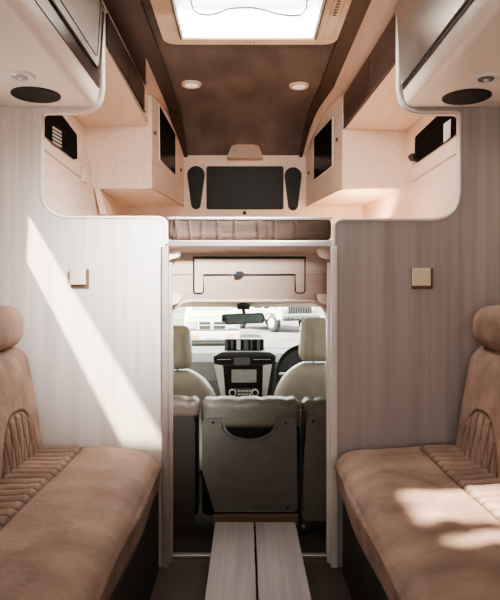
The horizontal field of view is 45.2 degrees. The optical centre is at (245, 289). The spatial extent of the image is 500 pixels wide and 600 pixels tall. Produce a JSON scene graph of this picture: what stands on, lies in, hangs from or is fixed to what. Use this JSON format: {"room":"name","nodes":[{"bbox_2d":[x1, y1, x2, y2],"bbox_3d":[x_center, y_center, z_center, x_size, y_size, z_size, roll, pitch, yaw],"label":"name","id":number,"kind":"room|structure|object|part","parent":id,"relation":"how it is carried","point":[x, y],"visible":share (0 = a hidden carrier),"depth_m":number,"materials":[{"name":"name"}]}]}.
{"room":"vehicle interior","nodes":[
{"label":"vehicle interior","id":0,"kind":"room"},
{"bbox_2d":[45,115,129,215],"bbox_3d":[-0.846,-0.619,3.206,0.178,0.970,1.735,0,0,2],"label":"wall","id":1,"kind":"structure","parent":0,"point":[66,193],"depth_m":2.91,"materials":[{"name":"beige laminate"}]},
{"bbox_2d":[45,115,80,177],"bbox_3d":[-0.857,-0.701,2.776,0.033,0.254,0.602,0,0,0],"label":"window","id":2,"kind":"structure","parent":1,"relation":"in","point":[58,130],"depth_m":2.79,"materials":[{"name":"black glass"}]},
{"bbox_2d":[52,126,61,147],"bbox_3d":[-0.851,-0.691,2.707,0.009,0.091,0.159,0,0,-1],"label":"blind","id":3,"kind":"object","parent":2,"relation":"attached to","point":[56,130],"depth_m":2.71,"materials":[{"name":"white plastic"}]},
{"bbox_3d":[-0.861,-0.740,2.779,0.026,0.176,0.572,0,0,0],"label":"pane","id":4,"kind":"part","parent":2,"relation":"part of","materials":[{"name":"black glass"}]},
{"bbox_3d":[-0.850,-0.587,2.776,0.018,0.025,0.602,0,0,0],"label":"sill","id":5,"kind":"part","parent":2,"relation":"part of","materials":[{"name":"pink laminate"}]},
{"bbox_2d":[81,166,89,182],"bbox_3d":[-0.850,-0.612,3.166,0.022,0.095,0.123,0,0,0],"label":"wall switch","id":6,"kind":"object","parent":1,"relation":"attached to","point":[84,170],"visible":1,"depth_m":3.14,"materials":[{"name":"beige plastic"}]},
{"bbox_2d":[95,189,124,215],"bbox_3d":[-0.818,-0.501,3.685,0.067,0.151,0.650,0,0,0],"label":"trim","id":7,"kind":"structure","parent":1,"relation":"attached to","point":[108,206],"depth_m":3.47,"materials":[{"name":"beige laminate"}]},
{"bbox_2d":[75,12,146,125],"bbox_3d":[-0.728,-1.003,2.845,0.385,0.178,1.000,0,0,0],"label":"upper cabinet","id":8,"kind":"object","parent":1,"relation":"attached to","point":[125,97],"visible":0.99,"depth_m":2.91,"materials":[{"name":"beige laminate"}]},
{"bbox_3d":[-0.544,-1.021,2.553,0.010,0.122,0.415,0,0,0],"label":"door","id":9,"kind":"part","parent":8,"relation":"part of","materials":[{"name":"brown wood"}]},
{"bbox_3d":[-0.544,-1.021,2.979,0.010,0.122,0.422,0,0,0],"label":"door","id":10,"kind":"part","parent":8,"relation":"part of","materials":[{"name":"brown wood"}]},
{"bbox_2d":[84,94,183,206],"bbox_3d":[-0.675,-0.828,3.709,0.454,0.528,0.762,0,0,5],"label":"locker","id":11,"kind":"object","parent":1,"relation":"attached to","point":[136,165],"visible":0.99,"depth_m":3.35,"materials":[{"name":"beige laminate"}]},
{"bbox_2d":[141,0,335,154],"bbox_3d":[0.000,-1.007,1.690,2.000,0.199,4.780,0,0,0],"label":"ceiling","id":12,"kind":"structure","parent":0,"point":[244,96],"depth_m":3.32,"materials":[{"name":"fabric"}]},
{"bbox_2d":[181,80,201,88],"bbox_3d":[-0.289,-1.087,3.179,0.105,0.014,0.105,0,0,0],"label":"recessed light","id":13,"kind":"object","parent":12,"relation":"in","point":[189,84],"visible":1,"depth_m":3.16,"materials":[{"name":"white plastic"}]},
{"bbox_2d":[227,144,262,159],"bbox_3d":[-0.007,-0.946,4.024,0.239,0.136,0.082,0,0,0],"label":"hood","id":14,"kind":"object","parent":12,"relation":"attached to","point":[237,151],"visible":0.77,"depth_m":3.98,"materials":[{"name":"beige wood"}]},
{"bbox_2d":[150,0,351,44],"bbox_3d":[0.018,-1.145,2.271,0.746,0.158,0.702,0,0,0],"label":"window","id":15,"kind":"structure","parent":12,"relation":"attached to","point":[321,25],"depth_m":2.56,"materials":[{"name":"white plastic"}]},
{"bbox_3d":[0.009,-1.070,2.288,0.578,0.008,0.536,0,0,0],"label":"rail","id":16,"kind":"part","parent":15,"relation":"part of","materials":[{"name":"white plastic"}]},
{"bbox_3d":[0.009,-1.135,2.281,0.566,0.118,0.563,0,0,0],"label":"frame","id":17,"kind":"part","parent":15,"relation":"part of","materials":[{"name":"white plastic"}]},
{"bbox_2d":[322,0,345,38],"bbox_3d":[0.346,-1.072,2.330,0.046,0.003,0.463,0,0,0],"label":"vent","id":18,"kind":"object","parent":15,"relation":"attached to","point":[335,12],"depth_m":2.37,"materials":[{"name":"brown plastic"}]},
{"bbox_2d":[289,82,308,89],"bbox_3d":[0.283,-1.087,3.202,0.105,0.014,0.105,0,0,0],"label":"recessed light","id":19,"kind":"object","parent":12,"relation":"in","point":[295,85],"visible":1,"depth_m":3.19,"materials":[{"name":"white plastic"}]},
{"bbox_2d":[128,155,363,239],"bbox_3d":[0.000,-0.619,4.080,1.800,0.970,0.020,0,0,0],"label":"wall","id":20,"kind":"structure","parent":0,"point":[203,161],"depth_m":4.07,"materials":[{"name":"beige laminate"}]},
{"bbox_2d":[187,166,204,208],"bbox_3d":[-0.339,-0.693,4.065,0.119,0.292,0.008,0,0,0],"label":"panel","id":21,"kind":"object","parent":20,"relation":"attached to","point":[195,174],"visible":1,"depth_m":4.06,"materials":[{"name":"black plastic"}]},
{"bbox_2d":[206,166,283,209],"bbox_3d":[-0.007,-0.692,4.065,0.522,0.292,0.008,0,0,0],"label":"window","id":22,"kind":"structure","parent":20,"relation":"in","point":[227,187],"depth_m":4.06,"materials":[{"name":"black glass"}]},
{"bbox_2d":[284,167,301,209],"bbox_3d":[0.319,-0.685,4.065,0.117,0.292,0.008,0,0,0],"label":"panel","id":23,"kind":"object","parent":20,"relation":"attached to","point":[293,175],"visible":1,"depth_m":4.06,"materials":[{"name":"black plastic"}]},
{"bbox_2d":[169,254,327,308],"bbox_3d":[0.012,0.474,2.430,0.718,1.303,0.020,0,0,0],"label":"wall header","id":24,"kind":"structure","parent":0,"point":[215,286],"depth_m":2.42,"materials":[{"name":"beige wood"}]},
{"bbox_2d":[169,249,181,260],"bbox_3d":[-0.290,-0.134,2.395,0.068,0.063,0.050,0,0,0],"label":"trim","id":25,"kind":"structure","parent":24,"relation":"attached to","point":[173,253],"depth_m":2.37,"materials":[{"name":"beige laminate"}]},
{"bbox_2d":[172,294,182,304],"bbox_3d":[-0.290,0.047,2.395,0.068,0.063,0.050,0,0,0],"label":"trim","id":26,"kind":"structure","parent":24,"relation":"attached to","point":[176,298],"depth_m":2.37,"materials":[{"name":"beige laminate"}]},
{"bbox_2d":[193,257,305,293],"bbox_3d":[0.014,-0.060,2.407,0.455,0.149,0.024,0,0,0],"label":"flap","id":27,"kind":"object","parent":24,"relation":"attached to","point":[238,266],"visible":1,"depth_m":2.42,"materials":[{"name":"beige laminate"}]},
{"bbox_2d":[172,299,326,552],"bbox_3d":[0.014,0.580,2.416,0.647,1.086,0.018,0,0,0],"label":"trim","id":28,"kind":"structure","parent":24,"relation":"attached to","point":[176,306],"depth_m":2.41,"materials":[{"name":"beige plastic"}]},
{"bbox_2d":[172,553,326,557],"bbox_3d":[0.016,1.060,2.397,0.672,0.012,0.025,0,0,0],"label":"trim","id":29,"kind":"structure","parent":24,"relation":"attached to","point":[174,555],"depth_m":2.38,"materials":[{"name":"metal"}]},
{"bbox_2d":[172,274,326,274],"bbox_3d":[0.014,-0.062,2.418,0.625,0.002,0.002,0,0,0],"label":"trim","id":30,"kind":"structure","parent":24,"relation":"attached to","point":[172,274],"depth_m":2.42,"materials":[{"name":"brown plastic"}]},
{"bbox_2d":[315,294,326,304],"bbox_3d":[0.313,0.047,2.395,0.068,0.063,0.050,0,0,0],"label":"trim","id":31,"kind":"structure","parent":24,"relation":"attached to","point":[321,298],"depth_m":2.37,"materials":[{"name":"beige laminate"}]},
{"bbox_2d":[316,249,329,261],"bbox_3d":[0.313,-0.134,2.395,0.068,0.063,0.050,0,0,0],"label":"trim","id":32,"kind":"structure","parent":24,"relation":"attached to","point":[324,254],"depth_m":2.37,"materials":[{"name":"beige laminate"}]},
{"bbox_2d":[186,303,312,303],"bbox_3d":[0.000,0.064,3.395,1.600,0.095,1.890,0,0,0],"label":"ceiling","id":33,"kind":"structure","parent":0,"point":[186,303],"depth_m":4.28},
{"bbox_2d":[221,303,264,324],"bbox_3d":[-0.018,0.156,4.218,0.302,0.172,0.185,0,0,0],"label":"rearview mirror","id":34,"kind":"object","parent":33,"relation":"hanging from","point":[233,318],"visible":0.99,"depth_m":4.15,"materials":[{"name":"black plastic"}]},
{"bbox_2d":[227,314,262,322],"bbox_3d":[-0.007,0.200,4.147,0.253,0.064,0.003,0,0,0],"label":"mirror glass","id":35,"kind":"object","parent":34,"relation":"attached to","point":[231,318],"depth_m":4.15,"materials":[{"name":"green mirror"}]},
{"bbox_2d":[179,304,319,306],"bbox_3d":[0.000,0.097,4.298,1.500,0.050,0.025,0,0,0],"label":"trim","id":36,"kind":"structure","parent":33,"relation":"attached to","point":[183,305],"depth_m":4.29,"materials":[{"name":"beige plastic"}]},
{"bbox_2d":[0,77,499,566],"bbox_3d":[0.000,-0.035,2.325,1.987,2.202,0.030,0,0,0],"label":"wall","id":37,"kind":"structure","parent":0,"point":[93,353],"depth_m":2.31,"materials":[{"name":"laminate"}]},
{"bbox_2d":[70,269,88,287],"bbox_3d":[-0.638,-0.044,2.300,0.072,0.073,0.019,0,0,0],"label":"light switch","id":38,"kind":"object","parent":37,"relation":"attached to","point":[79,278],"visible":1,"depth_m":2.29,"materials":[{"name":"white plastic"}]},
{"bbox_2d":[40,6,167,243],"bbox_3d":[-0.549,-0.660,2.322,0.497,0.964,0.030,0,0,0],"label":"trim","id":39,"kind":"structure","parent":37,"relation":"attached to","point":[102,92],"depth_m":2.31,"materials":[{"name":"white plastic"}]},
{"bbox_2d":[103,0,187,156],"bbox_3d":[-0.468,-0.998,2.635,0.145,0.196,2.870,0,0,0],"label":"trim","id":40,"kind":"structure","parent":37,"relation":"attached to","point":[130,18],"depth_m":2.68,"materials":[{"name":"brown wood"}]},
{"bbox_2d":[299,0,370,156],"bbox_3d":[0.426,-0.998,2.635,0.097,0.196,2.871,0,0,-1],"label":"trim","id":41,"kind":"structure","parent":37,"relation":"attached to","point":[357,10],"depth_m":2.79,"materials":[{"name":"brown wood"}]},
{"bbox_2d":[332,6,460,244],"bbox_3d":[0.582,-0.658,2.322,0.501,0.968,0.030,0,0,0],"label":"trim","id":42,"kind":"structure","parent":37,"relation":"attached to","point":[398,93],"depth_m":2.31,"materials":[{"name":"white plastic"}]},
{"bbox_2d":[411,268,432,288],"bbox_3d":[0.677,-0.044,2.300,0.083,0.081,0.019,0,0,0],"label":"light switch","id":43,"kind":"object","parent":37,"relation":"attached to","point":[421,278],"visible":1,"depth_m":2.29,"materials":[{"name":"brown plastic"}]},
{"bbox_2d":[150,473,351,599],"bbox_3d":[0.000,1.096,2.100,2.000,0.060,5.600,0,0,0],"label":"floor","id":44,"kind":"structure","parent":0,"point":[184,578],"depth_m":2.30,"materials":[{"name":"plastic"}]},
{"bbox_2d":[0,305,161,599],"bbox_3d":[-0.641,0.558,1.268,0.669,1.015,2.035,0,0,0],"label":"seat","id":45,"kind":"object","parent":44,"relation":"on","point":[77,523],"visible":1,"depth_m":1.73,"materials":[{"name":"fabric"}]},
{"bbox_3d":[-0.854,0.436,2.010,0.235,0.460,0.524,0,0,0],"label":"backrest","id":46,"kind":"part","parent":45,"relation":"part of","materials":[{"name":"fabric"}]},
{"bbox_2d":[0,445,161,599],"bbox_3d":[-0.641,0.676,1.268,0.669,0.210,2.035,0,0,0],"label":"cushion","id":47,"kind":"object","parent":45,"relation":"on","point":[75,520],"depth_m":1.59,"materials":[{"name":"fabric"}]},
{"bbox_2d":[173,325,215,472],"bbox_3d":[-0.452,0.645,3.694,0.570,0.881,0.612,0,0,0],"label":"seat","id":48,"kind":"object","parent":44,"relation":"on","point":[187,382],"visible":0.2,"depth_m":3.42,"materials":[{"name":"beige leather"}]},
{"bbox_3d":[-0.452,0.764,3.524,0.570,0.604,0.236,0,0,0],"label":"backrest","id":49,"kind":"part","parent":48,"relation":"part of","materials":[{"name":"beige leather"}]},
{"bbox_2d":[173,359,325,533],"bbox_3d":[0.023,0.703,2.777,0.933,0.800,0.205,0,0,0],"label":"seat","id":50,"kind":"object","parent":44,"relation":"on","point":[258,460],"visible":0.62,"depth_m":2.73,"materials":[{"name":"grey leather"}]},
{"bbox_3d":[-0.336,0.810,2.755,0.206,0.494,0.020,0,0,0],"label":"panel","id":51,"kind":"part","parent":50,"relation":"part of","materials":[{"name":"black plastic"}]},
{"bbox_3d":[0.018,0.794,2.738,0.427,0.427,0.020,0,0,0],"label":"panel","id":52,"kind":"part","parent":50,"relation":"part of","materials":[{"name":"plastic"}]},
{"bbox_3d":[0.366,0.816,2.745,0.216,0.474,0.020,0,0,0],"label":"panel","id":53,"kind":"part","parent":50,"relation":"part of","materials":[{"name":"plastic"}]},
{"bbox_2d":[187,348,325,396],"bbox_3d":[0.000,0.680,4.526,1.500,0.572,0.908,0,0,0],"label":"dashboard","id":54,"kind":"object","parent":44,"relation":"on","point":[237,373],"visible":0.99,"depth_m":4.12,"materials":[{"name":"plastic"}]},
{"bbox_3d":[-0.178,0.635,4.114,0.082,0.254,0.008,0,0,0],"label":"silver trim","id":55,"kind":"part","parent":54,"relation":"part of","materials":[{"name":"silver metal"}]},
{"bbox_2d":[215,358,232,363],"bbox_3d":[-0.150,0.484,4.113,0.120,0.041,0.006,0,0,0],"label":"air vent","id":56,"kind":"object","parent":54,"relation":"attached to","point":[217,360],"depth_m":4.11,"materials":[{"name":"black plastic"}]},
{"bbox_3d":[-0.027,0.489,4.111,0.110,0.051,0.010,0,0,0],"label":"button panel","id":57,"kind":"part","parent":54,"relation":"part of","materials":[{"name":"grey plastic"}]},
{"bbox_3d":[-0.017,0.701,4.100,0.205,0.055,0.006,0,0,0],"label":"climate panel","id":58,"kind":"part","parent":54,"relation":"part of","materials":[{"name":"plastic"}]},
{"bbox_2d":[223,338,264,349],"bbox_3d":[-0.011,0.396,4.345,0.304,0.092,0.150,0,0,0],"label":"speaker","id":59,"kind":"object","parent":54,"relation":"on","point":[230,343],"visible":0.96,"depth_m":4.28},
{"bbox_2d":[213,350,275,355],"bbox_3d":[-0.010,0.443,4.200,0.435,0.031,0.120,0,0,0],"label":"hood","id":60,"kind":"object","parent":54,"relation":"attached to","point":[224,352],"depth_m":4.14,"materials":[{"name":"black plastic"}]},
{"bbox_2d":[251,357,272,363],"bbox_3d":[0.109,0.482,4.113,0.149,0.044,0.006,0,0,0],"label":"air vent","id":61,"kind":"object","parent":54,"relation":"attached to","point":[254,360],"depth_m":4.11,"materials":[{"name":"black plastic"}]},
{"bbox_3d":[0.144,0.635,4.114,0.069,0.254,0.008,0,0,0],"label":"silver trim","id":62,"kind":"part","parent":54,"relation":"part of","materials":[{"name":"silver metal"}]},
{"bbox_2d":[275,345,298,383],"bbox_3d":[0.395,0.543,3.915,0.408,0.377,0.254,0,0,0],"label":"steering wheel","id":63,"kind":"object","parent":54,"relation":"attached to","point":[286,353],"visible":0.2,"depth_m":3.91,"materials":[{"name":"black plastic"}]},
{"bbox_2d":[280,349,325,371],"bbox_3d":[0.466,0.480,4.240,0.476,0.171,0.200,0,0,0],"label":"hood","id":64,"kind":"object","parent":54,"relation":"attached to","point":[293,358],"depth_m":4.14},
{"bbox_2d":[205,522,311,599],"bbox_3d":[0.038,1.016,1.624,0.334,0.100,1.748,0,0,0],"label":"table","id":65,"kind":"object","parent":44,"relation":"on","point":[276,552],"depth_m":2.13,"materials":[{"name":"laminate"}]},
{"bbox_2d":[274,317,325,425],"bbox_3d":[0.447,0.623,3.694,0.570,0.927,0.612,0,0,0],"label":"seat","id":66,"kind":"object","parent":44,"relation":"on","point":[304,379],"visible":0.24,"depth_m":3.42,"materials":[{"name":"beige leather"}]},
{"bbox_3d":[0.447,0.743,3.524,0.570,0.647,0.237,0,0,0],"label":"backrest","id":67,"kind":"part","parent":66,"relation":"part of","materials":[{"name":"beige leather"}]},
{"bbox_2d":[334,305,499,599],"bbox_3d":[0.649,0.558,1.268,0.653,1.015,2.035,0,0,0],"label":"seat","id":68,"kind":"object","parent":44,"relation":"on","point":[420,522],"visible":1,"depth_m":1.74,"materials":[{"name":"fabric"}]},
{"bbox_2d":[334,444,499,599],"bbox_3d":[0.649,0.676,1.268,0.653,0.210,2.035,0,0,0],"label":"cushion","id":69,"kind":"object","parent":68,"relation":"on","point":[425,519],"depth_m":1.59,"materials":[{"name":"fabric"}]},
{"bbox_3d":[0.866,0.436,2.010,0.212,0.460,0.524,0,0,0],"label":"backrest","id":70,"kind":"part","parent":68,"relation":"part of","materials":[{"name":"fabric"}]},
{"bbox_2d":[362,116,455,217],"bbox_3d":[0.846,-0.619,3.206,0.178,0.970,1.735,0,0,-2],"label":"wall","id":71,"kind":"structure","parent":0,"point":[432,195],"depth_m":2.90,"materials":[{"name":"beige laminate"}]},
{"bbox_2d":[102,0,399,154],"bbox_3d":[0.000,-1.009,2.640,1.980,0.199,2.880,0,0,0],"label":"trim","id":72,"kind":"structure","parent":71,"relation":"attached to","point":[379,14],"depth_m":2.82,"materials":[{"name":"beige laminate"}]},
{"bbox_2d":[305,94,406,206],"bbox_3d":[0.668,-0.828,3.707,0.534,0.528,0.722,0,0,0],"label":"locker","id":73,"kind":"object","parent":71,"relation":"attached to","point":[345,167],"visible":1,"depth_m":3.36,"materials":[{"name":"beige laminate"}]},
{"bbox_2d":[343,13,419,130],"bbox_3d":[0.730,-0.991,2.845,0.381,0.203,1.000,0,0,0],"label":"upper cabinet","id":74,"kind":"object","parent":71,"relation":"attached to","point":[370,101],"visible":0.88,"depth_m":2.88,"materials":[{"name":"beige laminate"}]},
{"bbox_3d":[0.559,-0.991,3.060,0.010,0.182,0.571,0,0,-2],"label":"door","id":75,"kind":"part","parent":74,"relation":"part of","materials":[{"name":"brown wood"}]},
{"bbox_3d":[0.580,-0.991,2.556,0.010,0.182,0.423,0,0,-2],"label":"door","id":76,"kind":"part","parent":74,"relation":"part of","materials":[{"name":"brown wood"}]},
{"bbox_2d":[408,116,455,181],"bbox_3d":[0.850,-0.666,2.744,0.042,0.239,0.707,0,0,0],"label":"window","id":77,"kind":"structure","parent":71,"relation":"in","point":[441,129],"depth_m":2.73,"materials":[{"name":"black glass"}]},
{"bbox_3d":[0.847,-0.550,2.735,0.008,0.008,0.664,0,0,0],"label":"sill","id":78,"kind":"part","parent":77,"relation":"part of","materials":[{"name":"beige wood"}]},
{"bbox_3d":[0.858,-0.707,2.725,0.022,0.155,0.670,0,0,0],"label":"pane","id":79,"kind":"part","parent":77,"relation":"part of","materials":[{"name":"black glass"}]},
{"bbox_2d":[444,119,450,142],"bbox_3d":[0.849,-0.672,2.534,0.011,0.088,0.107,0,0,0],"label":"blind","id":80,"kind":"object","parent":77,"relation":"attached to","point":[447,122],"depth_m":2.53,"materials":[{"name":"white fabric"}]},
{"bbox_2d":[396,0,499,106],"bbox_3d":[0.774,-0.893,1.004,0.402,0.391,2.607,0,0,0],"label":"upper cabinet","id":81,"kind":"object","parent":71,"relation":"attached to","point":[443,44],"visible":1,"depth_m":1.96,"materials":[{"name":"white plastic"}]},
{"bbox_3d":[0.587,-0.930,1.981,0.028,0.297,0.618,0,0,0],"label":"door","id":82,"kind":"part","parent":81,"relation":"part of","materials":[{"name":"beige wood"}]},
{"bbox_3d":[0.587,-0.930,1.354,0.028,0.297,0.628,0,0,0],"label":"door","id":83,"kind":"part","parent":81,"relation":"part of","materials":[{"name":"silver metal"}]},
{"bbox_2d":[471,72,499,83],"bbox_3d":[0.794,-0.698,1.985,0.095,0.013,0.095,0,0,0],"label":"spotlight","id":84,"kind":"object","parent":81,"relation":"attached to","point":[485,77],"visible":1,"depth_m":1.97,"materials":[{"name":"white plastic"}]},
{"label":"wall","id":85,"kind":"structure","parent":0,"visible":0},
{"bbox_2d":[0,0,104,106],"bbox_3d":[-0.753,-0.893,1.004,0.444,0.391,2.607,0,0,0],"label":"upper cabinet","id":86,"kind":"object","parent":85,"relation":"attached to","point":[60,42],"visible":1,"depth_m":1.94,"materials":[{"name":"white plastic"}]},
{"bbox_2d":[4,70,35,81],"bbox_3d":[-0.741,-0.698,1.966,0.095,0.013,0.095,0,0,0],"label":"spotlight","id":87,"kind":"object","parent":86,"relation":"attached to","point":[15,75],"visible":1,"depth_m":1.95,"materials":[{"name":"white plastic"}]},
{"bbox_3d":[-0.552,-0.925,1.248,0.023,0.307,2.095,0,0,0],"label":"door frame","id":88,"kind":"part","parent":86,"relation":"part of","materials":[{"name":"beige wood"}]},
{"bbox_3d":[-0.544,-0.946,1.877,0.023,0.246,0.715,0,0,0],"label":"door","id":89,"kind":"part","parent":86,"relation":"part of","materials":[{"name":"beige wood"}]},
{"bbox_3d":[-0.326,0.449,2.380,0.020,1.235,0.080,0,0,0],"label":"wall","id":90,"kind":"structure","parent":0,"visible":0},
{"bbox_2d":[162,246,171,567],"bbox_3d":[-0.307,0.448,2.329,0.034,1.235,0.062,0,0,0],"label":"trim","id":91,"kind":"structure","parent":90,"relation":"attached to","point":[166,265],"depth_m":2.30,"materials":[{"name":"beige wood"}]},
{"bbox_3d":[0.353,0.449,2.380,0.020,1.235,0.080,0,0,0],"label":"wall","id":92,"kind":"structure","parent":0,"visible":0},
{"bbox_2d":[327,246,336,567],"bbox_3d":[0.334,0.448,2.329,0.034,1.235,0.062,0,0,0],"label":"trim","id":93,"kind":"structure","parent":92,"relation":"attached to","point":[332,265],"depth_m":2.30,"materials":[{"name":"beige wood"}]},
{"bbox_2d":[166,240,333,253],"bbox_3d":[0.000,-0.171,3.191,1.440,0.047,1.738,0,0,0],"label":"platform","id":94,"kind":"object","parent":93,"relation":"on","point":[187,246],"visible":0.33,"depth_m":2.34,"materials":[{"name":"wood"}]},
{"bbox_3d":[0.015,-0.180,2.329,0.647,0.023,0.013,0,0,0],"label":"rail","id":95,"kind":"part","parent":94,"relation":"part of","materials":[{"name":"metal"}]},
{"bbox_2d":[168,217,331,239],"bbox_3d":[0.015,-0.241,3.190,0.643,0.090,1.721,0,0,0],"label":"mattress","id":96,"kind":"object","parent":94,"relation":"on","point":[180,228],"visible":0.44,"depth_m":2.35,"materials":[{"name":"fabric"}]},
{"label":"outside","id":97,"kind":"structure","parent":0,"visible":0},
{"bbox_2d":[173,307,324,347],"bbox_3d":[0.000,1.836,55.000,120.000,0.001,170.000,0,0,0],"label":"ground","id":98,"kind":"structure","parent":97,"point":[287,336],"depth_m":25.32,"materials":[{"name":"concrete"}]},
{"bbox_2d":[184,307,239,343],"bbox_3d":[-1.263,0.966,21.780,1.840,1.740,4.630,0,0,-4],"label":"parked car","id":99,"kind":"object","parent":98,"relation":"on","point":[205,324],"visible":0.72,"depth_m":19.57,"materials":[{"name":"white paint"}]},
{"bbox_2d":[199,322,209,328],"bbox_3d":[-1.349,1.151,19.568,0.360,0.230,0.070,0,0,-4],"label":"grille","id":100,"kind":"object","parent":99,"relation":"attached to","point":[202,325],"depth_m":19.53,"materials":[{"name":"white metal"}]},
{"bbox_2d":[191,340,224,343],"bbox_3d":[-1.119,1.701,19.720,1.600,0.110,0.360,0,0,-4],"label":"bumper cover","id":101,"kind":"object","parent":99,"relation":"attached to","point":[193,341],"depth_m":19.55,"materials":[{"name":"white plastic"}]},
{"bbox_3d":[-1.103,1.501,19.490,0.440,0.130,0.040,0,0,-4],"label":"plate","id":102,"kind":"part","parent":99,"relation":"part of","materials":[{"name":"white plastic"}]},
{"bbox_2d":[214,322,224,328],"bbox_3d":[-0.870,1.151,19.602,0.360,0.230,0.070,0,0,-4],"label":"grille","id":103,"kind":"object","parent":99,"relation":"attached to","point":[217,325],"depth_m":19.57,"materials":[{"name":"white paint"}]},
{"bbox_2d":[237,307,319,331],"bbox_3d":[1.231,0.846,27.775,2.097,1.979,4.626,0,0,-32],"label":"truck","id":104,"kind":"object","parent":98,"relation":"on","point":[273,316],"visible":0.44,"depth_m":26.00,"materials":[{"name":"white paint"}]},
{"bbox_2d":[288,307,311,313],"bbox_3d":[2.343,0.856,25.996,1.240,0.320,0.050,0,0,-32],"label":"grille","id":105,"kind":"object","parent":104,"relation":"attached to","point":[291,310],"depth_m":25.95,"materials":[{"name":"grey plastic"}]}
]}

